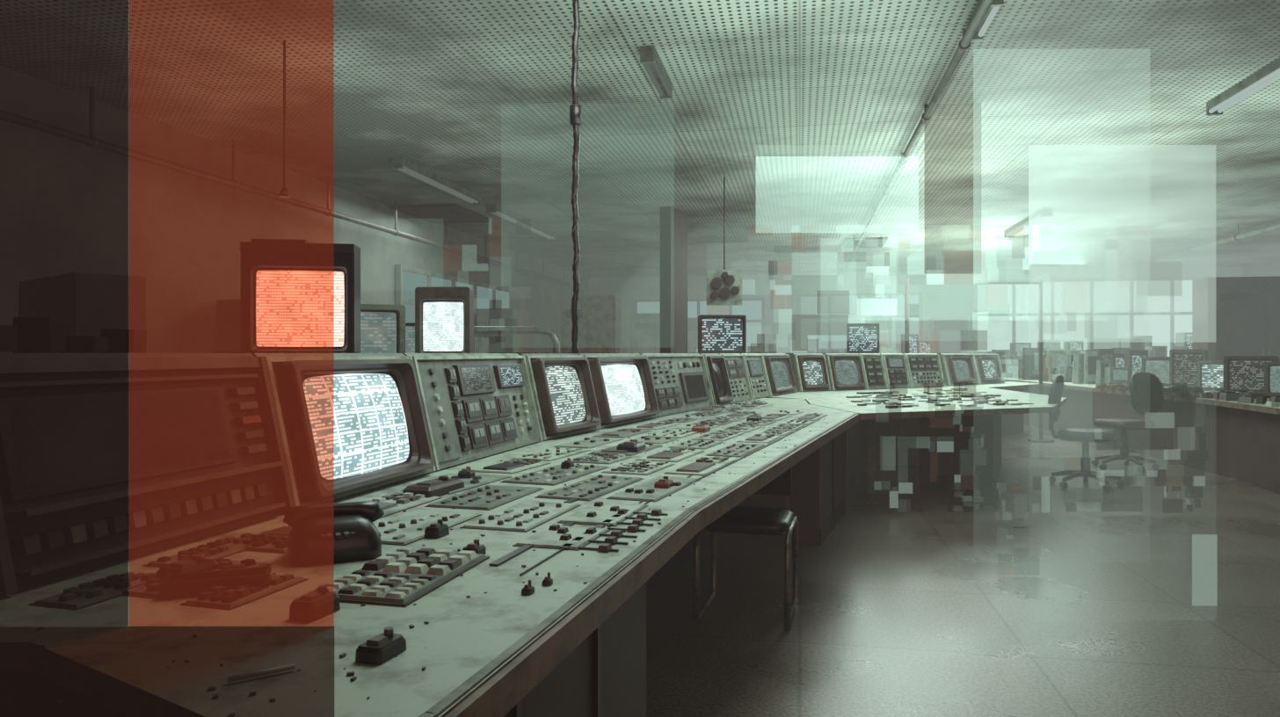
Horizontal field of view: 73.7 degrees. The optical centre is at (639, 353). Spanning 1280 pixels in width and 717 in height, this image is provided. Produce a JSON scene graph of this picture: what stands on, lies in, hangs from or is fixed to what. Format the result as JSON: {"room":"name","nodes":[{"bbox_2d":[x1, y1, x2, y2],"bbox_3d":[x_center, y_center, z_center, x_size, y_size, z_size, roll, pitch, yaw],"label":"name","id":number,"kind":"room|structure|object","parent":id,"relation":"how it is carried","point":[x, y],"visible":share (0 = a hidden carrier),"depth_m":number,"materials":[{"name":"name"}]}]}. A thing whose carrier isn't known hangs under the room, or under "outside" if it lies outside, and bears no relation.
{"room":"control room","nodes":[
{"label":"control room","id":0,"kind":"room"},
{"bbox_2d":[155,553,218,578],"bbox_3d":[-0.900,0.428,1.700,0.093,0.042,0.112,0,0,0],"label":"control box","id":1,"kind":"object","parent":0,"point":[198,563],"depth_m":1.68,"materials":[{"name":"grey plastic"}]},
{"bbox_2d":[278,40,290,197],"bbox_3d":[-2.500,-1.650,6.000,0.080,1.100,0.080,0,0,0],"label":"hanging cable","id":2,"kind":"object","parent":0,"point":[284,192],"depth_m":5.99,"materials":[{"name":"black rubber"}]},
{"bbox_2d":[289,585,340,622],"bbox_3d":[-0.560,0.428,1.470,0.068,0.042,0.087,0,0,0],"label":"control box","id":3,"kind":"object","parent":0,"point":[311,607],"depth_m":1.45,"materials":[{"name":"black plastic"}]},
{"bbox_2d":[128,111,589,353],"bbox_3d":[-4.110,-0.500,11.197,0.200,3.400,27.500,0,0,11],"label":"wall","id":4,"kind":"structure","parent":0,"point":[185,231],"depth_m":9.21,"materials":[{"name":"paint"}]},
{"bbox_2d":[395,264,512,322],"bbox_3d":[-3.176,-0.675,15.346,0.090,1.330,5.080,0,0,11],"label":"window","id":5,"kind":"structure","parent":4,"relation":"in","point":[407,278],"depth_m":14.13,"materials":[{"name":"glass"}]},
{"bbox_2d":[355,626,406,665],"bbox_3d":[-0.385,0.432,1.270,0.061,0.034,0.081,0,0,0],"label":"control box","id":6,"kind":"object","parent":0,"point":[381,648],"depth_m":1.25,"materials":[{"name":"black plastic"}]},
{"bbox_2d":[392,203,491,224],"bbox_3d":[-3.062,-2.175,13.337,1.259,0.050,1.658,0,0,0],"label":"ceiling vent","id":7,"kind":"object","parent":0,"point":[435,214],"depth_m":13.21,"materials":[{"name":"grey metal"}]},
{"bbox_2d":[458,466,475,479],"bbox_3d":[-0.620,0.428,3.050,0.058,0.042,0.058,0,0,0],"label":"switch","id":8,"kind":"object","parent":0,"point":[466,474],"depth_m":3.03,"materials":[{"name":"black plastic"}]},
{"bbox_2d":[461,538,486,554],"bbox_3d":[-0.370,0.433,1.900,0.049,0.032,0.055,0,0,0],"label":"switch","id":9,"kind":"object","parent":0,"point":[479,549],"depth_m":1.89,"materials":[{"name":"black plastic"}]},
{"bbox_2d":[521,580,534,595],"bbox_3d":[-0.210,0.438,1.600,0.024,0.022,0.030,0,0,0],"label":"switch","id":10,"kind":"object","parent":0,"point":[527,590],"depth_m":1.59,"materials":[{"name":"black plastic"}]},
{"bbox_2d":[541,572,552,586],"bbox_3d":[-0.180,0.438,1.660,0.021,0.021,0.026,0,0,0],"label":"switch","id":11,"kind":"object","parent":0,"point":[547,581],"depth_m":1.65,"materials":[{"name":"black plastic"}]},
{"bbox_2d":[654,476,673,488],"bbox_3d":[0.080,0.430,2.840,0.068,0.037,0.087,0,0,0],"label":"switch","id":12,"kind":"object","parent":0,"point":[662,483],"depth_m":2.81,"materials":[{"name":"red plastic"}]},
{"bbox_2d":[691,422,710,433],"bbox_3d":[0.350,0.425,4.900,0.115,0.047,0.153,0,0,0],"label":"control box","id":13,"kind":"object","parent":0,"point":[703,428],"depth_m":4.84,"materials":[{"name":"red plastic"}]},
{"bbox_2d":[128,0,1279,277],"bbox_3d":[4.361,-2.250,9.713,17.400,0.100,27.700,0,0,11],"label":"ceiling","id":14,"kind":"structure","parent":0,"point":[1090,112],"depth_m":7.86,"materials":[{"name":"metal"}]},
{"bbox_2d":[128,140,581,289],"bbox_3d":[-3.444,-1.953,12.853,3.747,0.494,19.672,0,0,0],"label":"ceiling pipe","id":15,"kind":"object","parent":14,"relation":"hanging from","point":[234,184],"depth_m":10.27,"materials":[{"name":"grey metal"}]},
{"bbox_2d":[388,157,480,204],"bbox_3d":[-2.529,-2.143,10.780,0.160,0.115,2.400,0,0,11],"label":"fluorescent ceiling light","id":16,"kind":"object","parent":14,"relation":"attached to","point":[402,164],"visible":1,"depth_m":10.47,"materials":[{"name":"paint"}]},
{"bbox_2d":[486,204,556,240],"bbox_3d":[-1.906,-2.143,14.173,0.160,0.115,3.200,0,0,11],"label":"fluorescent ceiling light","id":17,"kind":"object","parent":14,"relation":"attached to","point":[501,212],"visible":1,"depth_m":13.79,"materials":[{"name":"paint"}]},
{"bbox_2d":[569,0,581,353],"bbox_3d":[-0.380,-1.103,5.030,0.119,2.201,0.119,0,0,0],"label":"hanging cable","id":18,"kind":"object","parent":14,"relation":"hanging from","point":[575,109],"visible":1,"depth_m":5.01,"materials":[{"name":"black plastic"}]},
{"bbox_2d":[640,45,672,99],"bbox_3d":[0.133,-2.143,6.542,0.105,0.115,0.900,0,0,11],"label":"fluorescent ceiling light","id":19,"kind":"object","parent":14,"relation":"attached to","point":[650,58],"visible":1,"depth_m":6.42,"materials":[{"name":"paint"}]},
{"bbox_2d":[706,176,741,305],"bbox_3d":[1.050,-1.400,10.582,0.440,1.600,0.115,0,0,0],"label":"cluster","id":20,"kind":"object","parent":14,"relation":"hanging from","point":[723,287],"visible":1,"depth_m":10.60,"materials":[{"name":"paint"}]},
{"bbox_2d":[843,0,993,270],"bbox_3d":[3.454,-2.131,12.478,3.407,0.137,17.900,0,0,0],"label":"ceiling pipe","id":21,"kind":"object","parent":14,"relation":"attached to","point":[968,34],"depth_m":6.97,"materials":[{"name":"grey metal"}]},
{"bbox_2d":[967,0,1003,41],"bbox_3d":[2.175,-2.143,5.395,0.105,0.115,0.600,0,0,11],"label":"fluorescent ceiling light","id":22,"kind":"object","parent":14,"relation":"attached to","point":[996,4],"visible":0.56,"depth_m":5.41,"materials":[{"name":"paint"}]},
{"bbox_2d":[1003,209,1052,238],"bbox_3d":[6.421,-2.143,14.180,0.160,0.115,2.400,0,0,11],"label":"fluorescent ceiling light","id":23,"kind":"object","parent":14,"relation":"attached to","point":[1041,214],"visible":1,"depth_m":13.88,"materials":[{"name":"paint"}]},
{"bbox_2d":[1114,222,1279,271],"bbox_3d":[9.757,-2.069,11.908,3.225,0.262,16.728,0,0,0],"label":"ceiling pipe","id":24,"kind":"object","parent":14,"relation":"attached to","point":[1238,236],"depth_m":15.85,"materials":[{"name":"grey metal"}]},
{"bbox_2d":[1206,57,1279,116],"bbox_3d":[4.888,-2.143,6.737,0.120,0.115,1.500,0,0,11],"label":"fluorescent ceiling light","id":25,"kind":"object","parent":14,"relation":"attached to","point":[1269,74],"visible":1,"depth_m":6.88,"materials":[{"name":"paint"}]},
{"bbox_2d":[746,413,762,421],"bbox_3d":[0.750,0.423,5.600,0.115,0.052,0.153,0,0,0],"label":"control box","id":26,"kind":"object","parent":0,"point":[753,418],"depth_m":5.54,"materials":[{"name":"black plastic"}]},
{"bbox_2d":[842,237,887,248],"bbox_3d":[4.410,-2.175,16.790,1.007,0.050,1.327,0,0,0],"label":"ceiling light","id":27,"kind":"object","parent":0,"point":[866,242],"depth_m":16.62,"materials":[{"name":"white plastic"}]},
{"bbox_2d":[589,266,1242,353],"bbox_3d":[6.891,-0.500,23.229,17.000,3.400,0.201,0,0,11],"label":"wall","id":28,"kind":"structure","parent":0,"point":[944,294],"depth_m":23.32,"materials":[{"name":"paint"}]},
{"bbox_2d":[633,298,764,353],"bbox_3d":[1.653,-0.750,24.051,3.680,1.580,0.090,0,0,11],"label":"window","id":29,"kind":"structure","parent":28,"relation":"in","point":[753,309],"depth_m":23.84,"materials":[{"name":"glass"}]},
{"bbox_2d":[798,292,922,351],"bbox_3d":[5.977,-0.850,23.242,3.280,1.580,0.090,0,0,11],"label":"window","id":30,"kind":"structure","parent":28,"relation":"in","point":[824,317],"depth_m":23.27,"materials":[{"name":"glass"}]},
{"bbox_2d":[930,317,967,353],"bbox_3d":[8.246,0.110,22.782,0.930,2.160,0.140,0,0,11],"label":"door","id":31,"kind":"structure","parent":28,"relation":"in","point":[948,335],"depth_m":22.77,"materials":[{"name":"metal"}]},
{"bbox_2d":[974,276,1215,356],"bbox_3d":[11.728,-0.800,22.166,5.780,2.280,0.090,0,0,11],"label":"window","id":32,"kind":"structure","parent":28,"relation":"in","point":[1099,313],"depth_m":22.19,"materials":[{"name":"glass"}]},
{"bbox_2d":[646,424,1279,716],"bbox_3d":[4.361,1.250,9.713,17.400,0.100,27.700,0,0,11],"label":"floor","id":33,"kind":"structure","parent":0,"point":[1021,594],"depth_m":4.00,"materials":[{"name":"grey concrete"}]},
{"bbox_2d":[128,276,145,353],"bbox_3d":[-3.783,0.350,5.743,1.100,1.700,0.430,0,0,39],"label":"tall cabinet","id":34,"kind":"object","parent":33,"relation":"on","point":[136,284],"visible":0.02,"depth_m":5.52,"materials":[{"name":"metal"}]},
{"bbox_2d":[0,626,334,716],"bbox_3d":[-0.629,0.737,0.860,0.642,0.924,0.001,0,0,0],"label":"guard","id":35,"kind":"object","parent":33,"relation":"on","point":[46,672],"visible":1,"depth_m":0.86,"materials":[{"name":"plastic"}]},
{"bbox_2d":[216,299,240,351],"bbox_3d":[-3.830,0.325,8.771,1.000,1.750,0.430,0,0,22],"label":"tall cabinet","id":36,"kind":"object","parent":33,"relation":"on","point":[228,311],"visible":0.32,"depth_m":8.71,"materials":[{"name":"metal"}]},
{"bbox_2d":[405,322,488,353],"bbox_3d":[-1.750,0.463,7.600,2.300,1.474,0.800,0,0,11],"label":"bench","id":37,"kind":"object","parent":33,"relation":"on","point":[481,345],"visible":0.02,"depth_m":7.66,"materials":[{"name":"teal paint"}]},
{"bbox_2d":[128,398,858,716],"bbox_3d":[0.118,0.823,4.891,1.878,0.754,8.088,0,0,19],"label":"desk","id":38,"kind":"object","parent":33,"relation":"on","point":[578,649],"visible":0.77,"depth_m":1.78,"materials":[{"name":"grey metal"}]},
{"bbox_2d":[128,329,295,559],"bbox_3d":[-1.299,0.182,2.033,0.489,0.534,0.857,0,0,13],"label":"console","id":39,"kind":"object","parent":38,"relation":"on","point":[207,456],"visible":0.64,"depth_m":2.13,"materials":[{"name":"brown plastic"}]},
{"bbox_2d":[211,351,436,506],"bbox_3d":[-1.087,0.222,2.868,0.514,0.454,0.836,0,0,14],"label":"console","id":40,"kind":"object","parent":38,"relation":"on","point":[350,423],"visible":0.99,"depth_m":2.72,"materials":[{"name":"paint"}]},
{"bbox_2d":[283,501,384,566],"bbox_3d":[-0.680,0.392,1.900,0.216,0.115,0.202,0,0,0],"label":"desk telephone","id":41,"kind":"object","parent":38,"relation":"on","point":[327,534],"depth_m":1.85,"materials":[{"name":"black plastic"}]},
{"bbox_2d":[299,546,489,607],"bbox_3d":[-0.476,0.439,1.718,0.212,0.022,0.372,0,0,13],"label":"keypad","id":42,"kind":"object","parent":38,"relation":"on","point":[401,578],"visible":0.98,"depth_m":1.68,"materials":[{"name":"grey plastic"}]},
{"bbox_2d":[402,475,464,497],"bbox_3d":[-0.660,0.425,2.740,0.159,0.047,0.236,0,0,0],"label":"control box","id":43,"kind":"object","parent":38,"relation":"on","point":[440,486],"depth_m":2.69,"materials":[{"name":"grey plastic"}]},
{"bbox_2d":[424,519,449,538],"bbox_3d":[-0.500,0.430,2.100,0.052,0.037,0.065,0,0,0],"label":"control box","id":44,"kind":"object","parent":38,"relation":"on","point":[438,530],"depth_m":2.08,"materials":[{"name":"black plastic"}]},
{"bbox_2d":[402,353,542,470],"bbox_3d":[-0.864,0.224,3.847,0.481,0.450,1.143,0,0,14],"label":"console","id":45,"kind":"object","parent":38,"relation":"on","point":[476,406],"visible":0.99,"depth_m":3.69,"materials":[{"name":"paint"}]},
{"bbox_2d":[128,400,828,698],"bbox_3d":[0.316,0.441,4.678,1.038,0.018,6.873,0,0,18],"label":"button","id":46,"kind":"object","parent":38,"relation":"on","point":[405,529],"visible":0.91,"depth_m":2.56,"materials":[{"name":"black plastic"}]},
{"bbox_2d":[161,566,271,596],"bbox_3d":[-0.800,0.431,1.620,0.180,0.022,0.070,0,0,-20],"label":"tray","id":47,"kind":"object","parent":46,"relation":"on","point":[260,577],"visible":0.96,"depth_m":1.61,"materials":[{"name":"black plastic"}]},
{"bbox_2d":[487,352,601,440],"bbox_3d":[-0.570,0.222,4.764,0.522,0.454,0.685,0,0,21],"label":"console","id":48,"kind":"object","parent":38,"relation":"on","point":[563,389],"visible":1,"depth_m":4.64,"materials":[{"name":"paint"}]},
{"bbox_2d":[560,458,574,469],"bbox_3d":[-0.280,0.428,3.300,0.049,0.042,0.055,0,0,0],"label":"control box","id":49,"kind":"object","parent":38,"relation":"on","point":[566,464],"depth_m":3.28,"materials":[{"name":"black plastic"}]},
{"bbox_2d":[556,352,659,429],"bbox_3d":[-0.261,0.222,5.577,0.523,0.454,1.004,0,0,21],"label":"console","id":50,"kind":"object","parent":38,"relation":"on","point":[624,389],"visible":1,"depth_m":5.46,"materials":[{"name":"paint"}]},
{"bbox_2d":[616,439,645,453],"bbox_3d":[-0.040,0.423,3.900,0.134,0.052,0.160,0,0,0],"label":"control box","id":51,"kind":"object","parent":38,"relation":"on","point":[632,446],"depth_m":3.85,"materials":[{"name":"black plastic"}]},
{"bbox_2d":[639,353,714,417],"bbox_3d":[0.161,0.224,6.671,0.481,0.450,1.248,0,0,23],"label":"console","id":52,"kind":"object","parent":38,"relation":"on","point":[680,381],"visible":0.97,"depth_m":6.59,"materials":[{"name":"paint"}]},
{"bbox_2d":[699,353,733,406],"bbox_3d":[0.523,0.222,7.492,0.503,0.454,0.470,0,0,23],"label":"console","id":53,"kind":"object","parent":38,"relation":"on","point":[716,366],"visible":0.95,"depth_m":7.38,"materials":[{"name":"paint"}]},
{"bbox_2d":[718,353,753,403],"bbox_3d":[0.748,0.224,8.046,0.481,0.450,0.650,0,0,23],"label":"console","id":54,"kind":"object","parent":38,"relation":"on","point":[735,363],"visible":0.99,"depth_m":8.01,"materials":[{"name":"paint"}]},
{"bbox_2d":[740,353,771,399],"bbox_3d":[1.019,0.224,8.677,0.481,0.450,0.644,0,0,23],"label":"console","id":55,"kind":"object","parent":38,"relation":"on","point":[754,362],"visible":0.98,"depth_m":8.61,"materials":[{"name":"paint"}]},
{"bbox_2d":[473,308,523,352],"bbox_3d":[-1.866,0.325,10.682,0.700,1.750,0.430,0,0,11],"label":"tall cabinet","id":56,"kind":"object","parent":33,"relation":"on","point":[498,343],"visible":0.16,"depth_m":10.47,"materials":[{"name":"metal"}]},
{"bbox_2d":[473,326,559,352],"bbox_3d":[-1.901,0.455,9.108,2.088,1.490,0.099,0,0,-6],"label":"pipe","id":57,"kind":"object","parent":33,"relation":"on","point":[477,330],"visible":0.34,"depth_m":9.15,"materials":[{"name":"metal"}]},
{"bbox_2d":[560,295,621,353],"bbox_3d":[-0.666,0.210,11.682,0.750,1.980,0.430,0,0,11],"label":"tall cabinet","id":58,"kind":"object","parent":33,"relation":"on","point":[600,316],"visible":0.43,"depth_m":11.49,"materials":[{"name":"metal"}]},
{"bbox_2d":[630,312,660,353],"bbox_3d":[0.334,0.200,17.182,1.000,2.000,0.430,0,0,11],"label":"tall cabinet","id":59,"kind":"object","parent":33,"relation":"on","point":[644,328],"visible":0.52,"depth_m":17.02,"materials":[{"name":"metal"}]},
{"bbox_2d":[660,205,687,353],"bbox_3d":[0.462,-0.375,11.591,0.200,3.150,0.640,0,0,25],"label":"pillar","id":60,"kind":"structure","parent":33,"relation":"on","point":[673,221],"depth_m":11.35,"materials":[{"name":"paint"}]},
{"bbox_2d":[687,318,698,353],"bbox_3d":[1.634,0.150,21.682,1.300,2.100,0.430,0,0,11],"label":"tall cabinet","id":61,"kind":"object","parent":33,"relation":"on","point":[692,323],"visible":0.14,"depth_m":21.54,"materials":[{"name":"metal"}]},
{"bbox_2d":[693,343,764,353],"bbox_3d":[1.600,0.480,18.500,3.400,1.439,0.800,0,0,11],"label":"bench","id":62,"kind":"object","parent":33,"relation":"on","point":[754,347],"visible":0.06,"depth_m":18.33,"materials":[{"name":"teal paint"}]},
{"bbox_2d":[692,467,798,629],"bbox_3d":[0.500,0.859,3.950,0.428,0.679,0.467,0,0,15],"label":"chair","id":63,"kind":"object","parent":33,"relation":"on","point":[739,520],"visible":0.75,"depth_m":3.81,"materials":[{"name":"black plastic"}]},
{"bbox_2d":[753,351,777,353],"bbox_3d":[3.400,0.583,15.500,3.600,1.234,0.800,0,0,11],"label":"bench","id":64,"kind":"object","parent":33,"relation":"on","point":[753,352],"visible":0.03,"depth_m":15.70,"materials":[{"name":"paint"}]},
{"bbox_2d":[775,339,931,353],"bbox_3d":[5.000,0.397,20.500,5.000,1.606,0.800,0,0,11],"label":"bench","id":65,"kind":"object","parent":33,"relation":"on","point":[781,345],"visible":0.1,"depth_m":20.64,"materials":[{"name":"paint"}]},
{"bbox_2d":[844,334,918,353],"bbox_3d":[5.000,0.405,17.600,2.600,1.591,0.800,0,0,11],"label":"bench","id":66,"kind":"object","parent":33,"relation":"on","point":[913,338],"visible":0.09,"depth_m":17.54,"materials":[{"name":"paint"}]},
{"bbox_2d":[904,276,909,353],"bbox_3d":[3.850,0.050,12.300,0.280,2.300,0.280,0,0,0],"label":"metal post","id":67,"kind":"object","parent":33,"relation":"on","point":[906,279],"visible":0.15,"depth_m":12.28,"materials":[{"name":"grey metal"}]},
{"bbox_2d":[763,381,1066,494],"bbox_3d":[3.242,0.826,10.292,3.264,0.748,8.366,0,0,22],"label":"desk","id":68,"kind":"object","parent":33,"relation":"on","point":[895,449],"visible":0.83,"depth_m":7.79,"materials":[{"name":"teal paint"}]},
{"bbox_2d":[758,353,797,396],"bbox_3d":[1.388,0.222,9.481,0.501,0.454,1.077,0,0,24],"label":"console","id":69,"kind":"object","parent":68,"relation":"on","point":[779,371],"visible":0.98,"depth_m":9.33,"materials":[{"name":"paint"}]},
{"bbox_2d":[785,353,830,392],"bbox_3d":[1.962,0.222,10.293,0.487,0.454,0.501,0,0,-34],"label":"console","id":70,"kind":"object","parent":68,"relation":"on","point":[810,370],"visible":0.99,"depth_m":10.11,"materials":[{"name":"paint"}]},
{"bbox_2d":[822,353,866,391],"bbox_3d":[2.445,0.222,10.622,0.583,0.454,0.503,0,0,-34],"label":"console","id":71,"kind":"object","parent":68,"relation":"on","point":[845,370],"visible":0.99,"depth_m":10.45,"materials":[{"name":"paint"}]},
{"bbox_2d":[858,353,888,389],"bbox_3d":[2.858,0.224,10.918,0.391,0.450,0.481,0,0,-34],"label":"console","id":72,"kind":"object","parent":68,"relation":"on","point":[873,365],"visible":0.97,"depth_m":10.77,"materials":[{"name":"paint"}]},
{"bbox_2d":[880,353,911,388],"bbox_3d":[3.216,0.224,11.162,0.432,0.450,0.481,0,0,-34],"label":"console","id":73,"kind":"object","parent":68,"relation":"on","point":[896,367],"visible":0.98,"depth_m":11.01,"materials":[{"name":"paint"}]},
{"bbox_2d":[902,353,945,387],"bbox_3d":[3.692,0.224,11.488,0.679,0.450,0.481,0,0,-34],"label":"console","id":74,"kind":"object","parent":68,"relation":"on","point":[925,370],"visible":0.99,"depth_m":11.34,"materials":[{"name":"paint"}]},
{"bbox_2d":[845,388,1033,408],"bbox_3d":[2.960,0.441,8.875,1.609,0.020,4.036,0,0,12],"label":"switches","id":75,"kind":"object","parent":68,"relation":"on","point":[932,399],"visible":1,"depth_m":8.18,"materials":[{"name":"plastic"}]},
{"bbox_2d":[937,353,979,385],"bbox_3d":[4.432,0.222,12.205,0.877,0.454,0.498,0,0,-43],"label":"console","id":76,"kind":"object","parent":68,"relation":"on","point":[958,369],"visible":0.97,"depth_m":12.00,"materials":[{"name":"paint"}]},
{"bbox_2d":[970,353,1004,384],"bbox_3d":[5.058,0.222,12.780,0.806,0.454,0.498,0,0,-43],"label":"console","id":77,"kind":"object","parent":68,"relation":"on","point":[988,366],"visible":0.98,"depth_m":12.62,"materials":[{"name":"paint"}]},
{"bbox_2d":[938,449,976,494],"bbox_3d":[2.750,1.025,7.400,0.320,0.350,0.320,0,0,0],"label":"waste bin","id":78,"kind":"object","parent":33,"relation":"on","point":[956,467],"visible":1,"depth_m":7.29,"materials":[{"name":"plastic"}]},
{"bbox_2d":[977,279,1054,443],"bbox_3d":[5.105,0.100,11.600,1.010,2.200,0.320,0,0,0],"label":"metal post","id":79,"kind":"object","parent":33,"relation":"on","point":[1040,440],"visible":1,"depth_m":11.58,"materials":[{"name":"grey metal"}]},
{"bbox_2d":[1010,340,1083,356],"bbox_3d":[9.600,0.453,19.000,2.600,1.494,0.800,0,0,11],"label":"bench","id":80,"kind":"object","parent":33,"relation":"on","point":[1073,345],"visible":0.14,"depth_m":19.09,"materials":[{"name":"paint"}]},
{"bbox_2d":[1047,374,1124,491],"bbox_3d":[4.031,0.696,7.721,0.619,1.007,0.589,0,0,28],"label":"swivel chair","id":81,"kind":"object","parent":33,"relation":"on","point":[1085,436],"visible":0.98,"depth_m":7.65,"materials":[{"name":"brown plastic"}]},
{"bbox_2d":[1091,372,1163,472],"bbox_3d":[5.053,0.696,8.867,0.619,1.007,0.618,0,0,0],"label":"swivel chair","id":82,"kind":"object","parent":33,"relation":"on","point":[1145,389],"visible":1,"depth_m":8.68,"materials":[{"name":"brown plastic"}]},
{"bbox_2d":[1003,378,1279,494],"bbox_3d":[6.707,0.825,12.068,1.703,0.750,12.547,0,0,9],"label":"desk","id":83,"kind":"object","parent":33,"relation":"on","point":[1233,440],"depth_m":8.91,"materials":[{"name":"dark brown wood"},{"name":"wood laminate"}]},
{"bbox_2d":[977,348,1148,385],"bbox_3d":[7.159,0.178,14.982,1.178,0.543,6.198,0,0,6],"label":"control console","id":84,"kind":"object","parent":83,"relation":"on","point":[1097,367],"visible":0.75,"depth_m":12.72,"materials":[{"name":"paint"}]},
{"bbox_2d":[1141,356,1169,385],"bbox_3d":[7.136,0.249,11.674,0.299,0.400,0.401,0,0,-41],"label":"monitor","id":85,"kind":"object","parent":83,"relation":"on","point":[1159,367],"visible":0.48,"depth_m":11.58,"materials":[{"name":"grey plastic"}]},
{"bbox_2d":[1095,382,1279,407],"bbox_3d":[5.842,0.404,8.902,0.618,0.090,4.097,0,0,6],"label":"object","id":86,"kind":"object","parent":83,"relation":"on","point":[1244,396],"visible":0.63,"depth_m":8.50,"materials":[{"name":"plastic"}]},
{"bbox_2d":[1169,349,1207,387],"bbox_3d":[7.086,0.199,10.974,0.299,0.500,0.401,0,0,-41],"label":"monitor","id":87,"kind":"object","parent":83,"relation":"on","point":[1182,363],"visible":0.78,"depth_m":10.91,"materials":[{"name":"plastic"}]},
{"bbox_2d":[1197,361,1223,391],"bbox_3d":[6.986,0.269,10.274,0.299,0.360,0.401,0,0,-41],"label":"monitor","id":88,"kind":"object","parent":83,"relation":"on","point":[1210,374],"visible":0.53,"depth_m":10.24,"materials":[{"name":"paint"}]},
{"bbox_2d":[1223,356,1279,393],"bbox_3d":[6.886,0.239,9.574,0.299,0.420,0.501,0,0,-41],"label":"monitor","id":89,"kind":"object","parent":83,"relation":"on","point":[1240,373],"visible":0.65,"depth_m":9.52,"materials":[{"name":"brown plastic"}]},
{"bbox_2d":[1264,362,1279,395],"bbox_3d":[6.786,0.269,8.874,0.299,0.360,0.421,0,0,-41],"label":"monitor","id":90,"kind":"object","parent":83,"relation":"on","point":[1271,370],"visible":0.91,"depth_m":8.90,"materials":[{"name":"plastic"}]},
{"bbox_2d":[1111,335,1175,356],"bbox_3d":[10.000,0.429,16.600,2.600,1.542,0.800,0,0,11],"label":"bench","id":91,"kind":"object","parent":33,"relation":"on","point":[1138,342],"visible":0.12,"depth_m":16.62,"materials":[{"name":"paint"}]},
{"bbox_2d":[1175,332,1192,349],"bbox_3d":[10.600,0.422,14.200,3.000,1.555,0.800,0,0,11],"label":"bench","id":92,"kind":"object","parent":33,"relation":"on","point":[1183,340],"visible":0.02,"depth_m":14.48,"materials":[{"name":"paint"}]},
{"bbox_2d":[1192,276,1279,362],"bbox_3d":[8.993,0.050,12.431,1.500,2.300,0.530,0,0,11],"label":"tall cabinet","id":93,"kind":"object","parent":33,"relation":"on","point":[1232,316],"visible":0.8,"depth_m":12.26,"materials":[{"name":"metal"}]},
{"bbox_3d":[0.871,0.600,9.582,0.651,1.200,0.668,0,0,0],"label":"equipment rack","id":94,"kind":"object","parent":33,"relation":"on","visible":0},
{"bbox_2d":[698,314,746,353],"bbox_3d":[0.888,-0.210,9.483,0.521,0.420,0.339,0,0,-5],"label":"monitor","id":95,"kind":"object","parent":94,"relation":"on","point":[716,333],"visible":0.98,"depth_m":9.34,"materials":[{"name":"brown plastic"}]},
{"bbox_3d":[2.960,0.600,11.559,0.557,1.200,0.472,0,0,0],"label":"equipment rack","id":96,"kind":"object","parent":33,"relation":"on","visible":0},
{"bbox_2d":[846,323,879,353],"bbox_3d":[3.003,-0.200,11.480,0.421,0.400,0.239,0,0,16],"label":"monitor","id":97,"kind":"object","parent":96,"relation":"on","point":[861,338],"visible":1,"depth_m":11.38,"materials":[{"name":"brown plastic"}]},
{"bbox_3d":[-1.339,0.625,4.480,1.771,1.150,3.902,0,0,0],"label":"cabinet","id":98,"kind":"object","parent":33,"relation":"on","visible":0},
{"bbox_2d":[240,239,360,353],"bbox_3d":[-1.550,-0.231,3.989,0.484,0.560,0.400,0,0,-8],"label":"monitor","id":99,"kind":"object","parent":98,"relation":"on","point":[297,295],"visible":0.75,"depth_m":3.83,"materials":[{"name":"black plastic"}]},
{"bbox_2d":[360,304,405,353],"bbox_3d":[-1.513,-0.091,4.676,0.421,0.340,0.339,0,0,-19],"label":"monitor","id":100,"kind":"object","parent":98,"relation":"on","point":[382,327],"visible":0.34,"depth_m":4.57,"materials":[{"name":"paint"}]},
{"bbox_2d":[414,286,473,353],"bbox_3d":[-1.220,-0.166,5.440,0.342,0.490,0.366,0,0,0],"label":"monitor","id":101,"kind":"object","parent":98,"relation":"on","point":[444,316],"visible":0.8,"depth_m":5.28,"materials":[{"name":"plastic"}]},
{"bbox_2d":[1242,259,1279,276],"bbox_3d":[12.796,-0.500,8.033,0.202,3.400,27.500,0,0,11],"label":"wall","id":102,"kind":"structure","parent":0,"point":[1269,268],"depth_m":20.58,"materials":[{"name":"paint"}]}
]}

